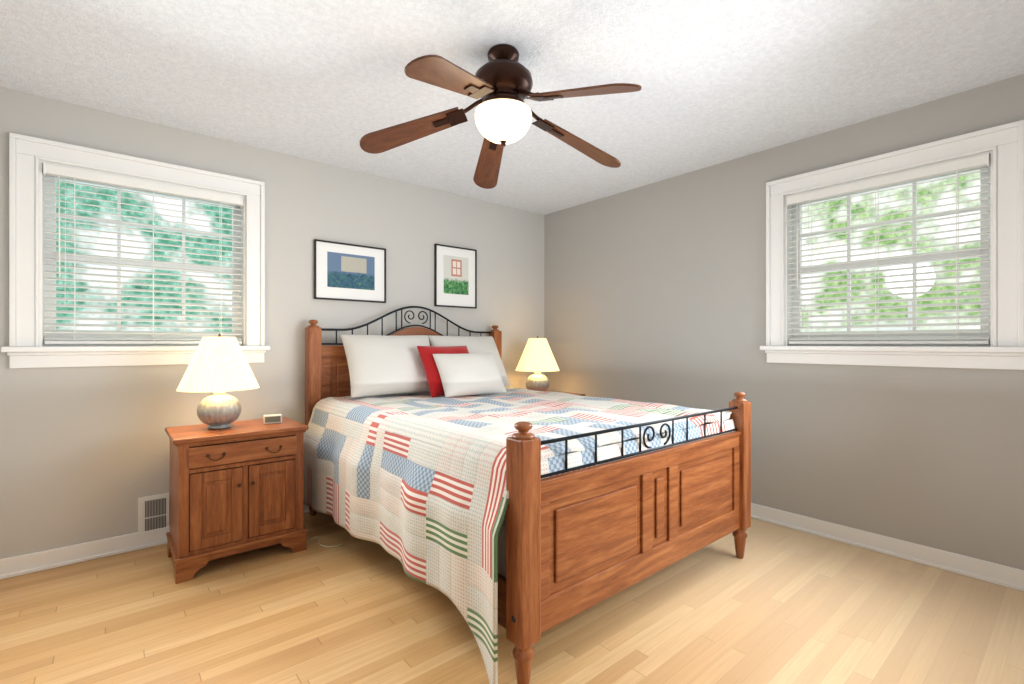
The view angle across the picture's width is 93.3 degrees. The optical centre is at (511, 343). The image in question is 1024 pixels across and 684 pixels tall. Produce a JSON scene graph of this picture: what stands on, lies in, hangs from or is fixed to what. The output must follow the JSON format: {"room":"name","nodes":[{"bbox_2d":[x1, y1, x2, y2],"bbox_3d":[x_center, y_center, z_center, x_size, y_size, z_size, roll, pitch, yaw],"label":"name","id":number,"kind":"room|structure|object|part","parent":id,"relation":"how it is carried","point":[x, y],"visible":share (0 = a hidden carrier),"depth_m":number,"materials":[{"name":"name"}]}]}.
{"room":"bedroom","nodes":[
{"label":"bedroom","id":0,"kind":"room"},
{"bbox_2d":[0,87,543,558],"bbox_3d":[-1.261,-0.055,3.566,4.300,2.440,0.150,0,0,-40],"label":"wall","id":1,"kind":"structure","parent":0,"point":[84,453],"depth_m":3.06,"materials":[{"name":"grey paint"}]},
{"bbox_2d":[1,132,269,368],"bbox_3d":[-2.098,-0.462,2.824,1.210,1.174,0.215,0,0,-40],"label":"window frame","id":2,"kind":"structure","parent":1,"relation":"attached to","point":[28,155],"depth_m":2.58,"materials":[{"name":"white paint"}]},
{"bbox_2d":[44,175,240,340],"bbox_3d":[-2.133,-0.465,2.866,0.926,0.936,0.045,0,0,-40],"label":"window","id":3,"kind":"structure","parent":1,"relation":"in","point":[54,216],"depth_m":2.79,"materials":[{"name":"white paint"}]},
{"bbox_3d":[-2.136,-0.465,2.869,0.926,0.936,0.003,0,0,-40],"label":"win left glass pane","id":4,"kind":"part","parent":3,"relation":"part of","materials":[{"name":"clear glass"}]},
{"bbox_2d":[43,162,242,343],"bbox_3d":[-2.083,-0.466,2.806,0.918,0.938,0.074,0,0,-40],"label":"window blind","id":5,"kind":"object","parent":1,"relation":"attached to","point":[65,172],"visible":0.9,"depth_m":2.75,"materials":[{"name":"white plastic"}]},
{"bbox_2d":[138,493,168,531],"bbox_3d":[-2.066,0.998,2.786,0.145,0.245,0.012,0,0,-40],"label":"air vent","id":6,"kind":"object","parent":1,"relation":"in","point":[153,512],"visible":0.9,"depth_m":2.78,"materials":[{"name":"white plastic"}]},
{"bbox_2d":[0,503,309,579],"bbox_3d":[-1.204,1.117,3.498,4.000,0.095,0.027,0,0,-40],"label":"baseboard","id":7,"kind":"structure","parent":1,"relation":"attached to","point":[19,565],"depth_m":2.58,"materials":[{"name":"white paint"}]},
{"bbox_2d":[314,239,385,302],"bbox_3d":[-1.170,-0.517,3.526,0.532,0.415,0.020,0,0,-40],"label":"picture","id":8,"kind":"object","parent":1,"relation":"attached to","point":[347,272],"visible":0.98,"depth_m":3.51,"materials":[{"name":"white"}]},
{"bbox_2d":[327,251,374,290],"bbox_3d":[-1.170,-0.526,3.526,0.351,0.249,0.002,0,0,-40],"label":"art","id":9,"kind":"object","parent":8,"relation":"attached to","point":[346,270],"depth_m":3.52},
{"bbox_2d":[434,244,476,308],"bbox_3d":[-0.474,-0.565,4.108,0.417,0.515,0.020,0,0,-40],"label":"picture","id":10,"kind":"object","parent":1,"relation":"attached to","point":[455,276],"visible":0.98,"depth_m":4.10,"materials":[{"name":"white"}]},
{"bbox_2d":[443,254,468,295],"bbox_3d":[-0.474,-0.580,4.108,0.250,0.319,0.002,0,0,-40],"label":"art","id":11,"kind":"object","parent":10,"relation":"attached to","point":[455,266],"depth_m":4.10},
{"bbox_2d":[0,512,1023,683],"bbox_3d":[-0.011,1.215,2.070,4.300,0.100,4.050,0,0,-40],"label":"floor","id":12,"kind":"structure","parent":0,"point":[777,604],"depth_m":2.00,"materials":[{"name":"brown wood"}]},
{"bbox_2d":[165,417,308,583],"bbox_3d":[-1.536,0.815,2.702,0.629,0.700,0.471,0,0,-40],"label":"nightstand","id":13,"kind":"object","parent":12,"relation":"on","point":[236,487],"visible":0.98,"depth_m":2.52,"materials":[{"name":"brown wood"}]},
{"bbox_2d":[176,333,258,429],"bbox_3d":[-1.609,0.204,2.657,0.391,0.520,0.391,0,0,-40],"label":"table lamp","id":14,"kind":"object","parent":13,"relation":"on","point":[218,366],"visible":1,"depth_m":2.57,"materials":[{"name":"white fabric"}]},
{"bbox_3d":[-1.609,0.106,2.657,0.391,0.285,0.391,0,0,-40],"label":"lamp shade","id":15,"kind":"part","parent":14,"relation":"part of","materials":[{"name":"beige fabric"}]},
{"bbox_3d":[-1.400,0.568,2.540,0.507,0.105,0.014,0,0,-40],"label":"drawer","id":16,"kind":"part","parent":13,"relation":"part of","materials":[{"name":"brown wood"}]},
{"bbox_2d":[263,414,281,423],"bbox_3d":[-1.392,0.439,2.811,0.096,0.050,0.046,0,0,-28],"label":"alarm clock","id":17,"kind":"object","parent":13,"relation":"on","point":[272,418],"visible":0.98,"depth_m":2.79,"materials":[{"name":"grey plastic"}]},
{"bbox_2d":[310,536,342,546],"bbox_3d":[-1.089,1.161,2.832,0.123,0.007,0.213,0,0,-40],"label":"lamp cord","id":18,"kind":"object","parent":12,"relation":"on","point":[324,545],"visible":0.98,"depth_m":2.78,"materials":[{"name":"beige plastic"}]},
{"bbox_2d":[303,306,750,683],"bbox_3d":[-0.060,0.435,2.951,1.783,1.460,2.251,0,0,-40],"label":"bed","id":19,"kind":"object","parent":12,"relation":"on","point":[470,485],"visible":1,"depth_m":2.12,"materials":[{"name":"brown wood"}]},
{"bbox_2d":[416,345,481,397],"bbox_3d":[-0.445,0.190,3.467,0.460,0.420,0.155,0,-28,-43],"label":"pillow","id":20,"kind":"object","parent":19,"relation":"on","point":[428,370],"depth_m":3.36,"materials":[{"name":"red"}]},
{"bbox_2d":[432,353,506,397],"bbox_3d":[-0.292,0.215,3.425,0.540,0.360,0.154,0,-32,-38],"label":"pillow","id":21,"kind":"object","parent":19,"relation":"on","point":[454,375],"depth_m":3.33,"materials":[{"name":"white fabric"}]},
{"bbox_2d":[548,391,585,395],"bbox_3d":[0.299,0.810,4.328,0.564,0.710,0.471,0,0,-40],"label":"nightstand","id":22,"kind":"object","parent":12,"relation":"on","point":[570,393],"visible":0.02,"depth_m":4.40,"materials":[{"name":"brown wood"}]},
{"bbox_2d":[516,336,559,390],"bbox_3d":[0.226,0.194,4.282,0.391,0.520,0.391,0,0,-40],"label":"table lamp","id":23,"kind":"object","parent":22,"relation":"on","point":[537,358],"visible":0.81,"depth_m":4.19,"materials":[{"name":"beige fabric"}]},
{"bbox_3d":[0.226,0.097,4.282,0.391,0.285,0.391,0,0,-40],"label":"lamp shade","id":24,"kind":"part","parent":23,"relation":"part of","materials":[{"name":"beige fabric"}]},
{"bbox_2d":[0,0,1023,214],"bbox_3d":[-0.011,-1.325,2.070,4.300,0.100,4.050,0,0,-40],"label":"ceiling","id":25,"kind":"structure","parent":0,"point":[330,82],"depth_m":2.25,"materials":[{"name":"white paint"}]},
{"bbox_2d":[360,44,641,188],"bbox_3d":[0.002,-1.069,2.107,1.242,0.412,1.232,0,0,-40],"label":"ceiling fan","id":26,"kind":"object","parent":25,"relation":"hanging from","point":[500,83],"visible":1,"depth_m":2.05,"materials":[{"name":"brown wood"}]},
{"bbox_3d":[-0.455,-0.955,2.171,0.468,0.146,0.134,0,0,7],"label":"blade","id":27,"kind":"part","parent":26,"relation":"part of","materials":[{"name":"brown wood"}]},
{"bbox_3d":[-0.216,-0.955,1.738,0.134,0.146,0.468,0,0,25],"label":"blade","id":28,"kind":"part","parent":26,"relation":"part of","materials":[{"name":"brown wood"}]},
{"bbox_3d":[-0.118,-0.955,2.532,0.134,0.146,0.468,0,0,-11],"label":"blade","id":29,"kind":"part","parent":26,"relation":"part of","materials":[{"name":"brown wood"}]},
{"bbox_3d":[-0.038,-1.147,2.119,0.260,0.255,0.260,0,0,-40],"label":"motor","id":30,"kind":"part","parent":26,"relation":"part of","materials":[{"name":"brown metal"}]},
{"bbox_3d":[-0.038,-0.955,2.119,0.250,0.140,0.250,0,0,-40],"label":"globe","id":31,"kind":"part","parent":26,"relation":"part of","materials":[{"name":"white glass"}]},
{"bbox_3d":[0.330,-0.955,2.322,0.468,0.146,0.134,0,0,-29],"label":"blade","id":32,"kind":"part","parent":26,"relation":"part of","materials":[{"name":"brown wood"}]},
{"bbox_3d":[0.269,-0.955,1.832,0.468,0.146,0.134,0,0,43],"label":"blade","id":33,"kind":"part","parent":26,"relation":"part of","materials":[{"name":"brown wood"}]},
{"bbox_2d":[544,74,1023,569],"bbox_3d":[1.629,-0.055,3.344,0.150,2.440,3.900,0,0,-40],"label":"wall","id":34,"kind":"structure","parent":0,"point":[655,292],"depth_m":3.11,"materials":[{"name":"grey paint"}]},
{"bbox_2d":[751,503,1023,591],"bbox_3d":[1.514,1.117,3.345,0.027,0.095,3.690,0,0,-40],"label":"baseboard","id":35,"kind":"structure","parent":34,"relation":"attached to","point":[971,567],"depth_m":2.63,"materials":[{"name":"white paint"}]},
{"bbox_2d":[787,153,990,343],"bbox_3d":[2.064,-0.466,2.736,0.074,0.938,0.918,0,0,-40],"label":"win right blind slats","id":36,"kind":"object","parent":34,"relation":"attached to","point":[962,165],"visible":0.88,"depth_m":2.67,"materials":[{"name":"white plastic"}]},
{"bbox_2d":[792,167,990,343],"bbox_3d":[2.125,-0.465,2.787,0.045,0.936,0.926,0,0,-40],"label":"window","id":37,"kind":"structure","parent":34,"relation":"in","point":[982,223],"depth_m":2.68,"materials":[{"name":"white paint"}]},
{"bbox_3d":[2.128,-0.465,2.789,0.003,0.936,0.926,0,0,-40],"label":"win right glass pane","id":38,"kind":"part","parent":37,"relation":"part of","materials":[{"name":"clear glass"}]},
{"bbox_2d":[760,120,1023,369],"bbox_3d":[2.083,-0.462,2.751,0.215,1.174,1.210,0,0,-40],"label":"window frame","id":39,"kind":"structure","parent":34,"relation":"attached to","point":[1004,349],"depth_m":2.51,"materials":[{"name":"white paint"}]},
{"label":"outside","id":40,"kind":"structure","parent":0,"visible":0},
{"bbox_2d":[56,180,231,331],"bbox_3d":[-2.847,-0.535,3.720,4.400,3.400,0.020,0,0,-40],"label":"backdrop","id":41,"kind":"structure","parent":40,"point":[113,217],"depth_m":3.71,"materials":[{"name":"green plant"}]},
{"bbox_2d":[802,171,979,331],"bbox_3d":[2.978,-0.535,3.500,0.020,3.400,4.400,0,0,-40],"label":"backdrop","id":42,"kind":"structure","parent":40,"point":[906,214],"depth_m":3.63,"materials":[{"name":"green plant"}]},
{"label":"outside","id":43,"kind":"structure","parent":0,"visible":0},
{"bbox_2d":[885,263,935,329],"bbox_3d":[2.801,-0.274,3.400,0.270,0.628,0.125,0,0,40],"label":"satellite dish","id":44,"kind":"object","parent":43,"point":[929,269],"depth_m":3.40,"materials":[{"name":"white"}]}
]}

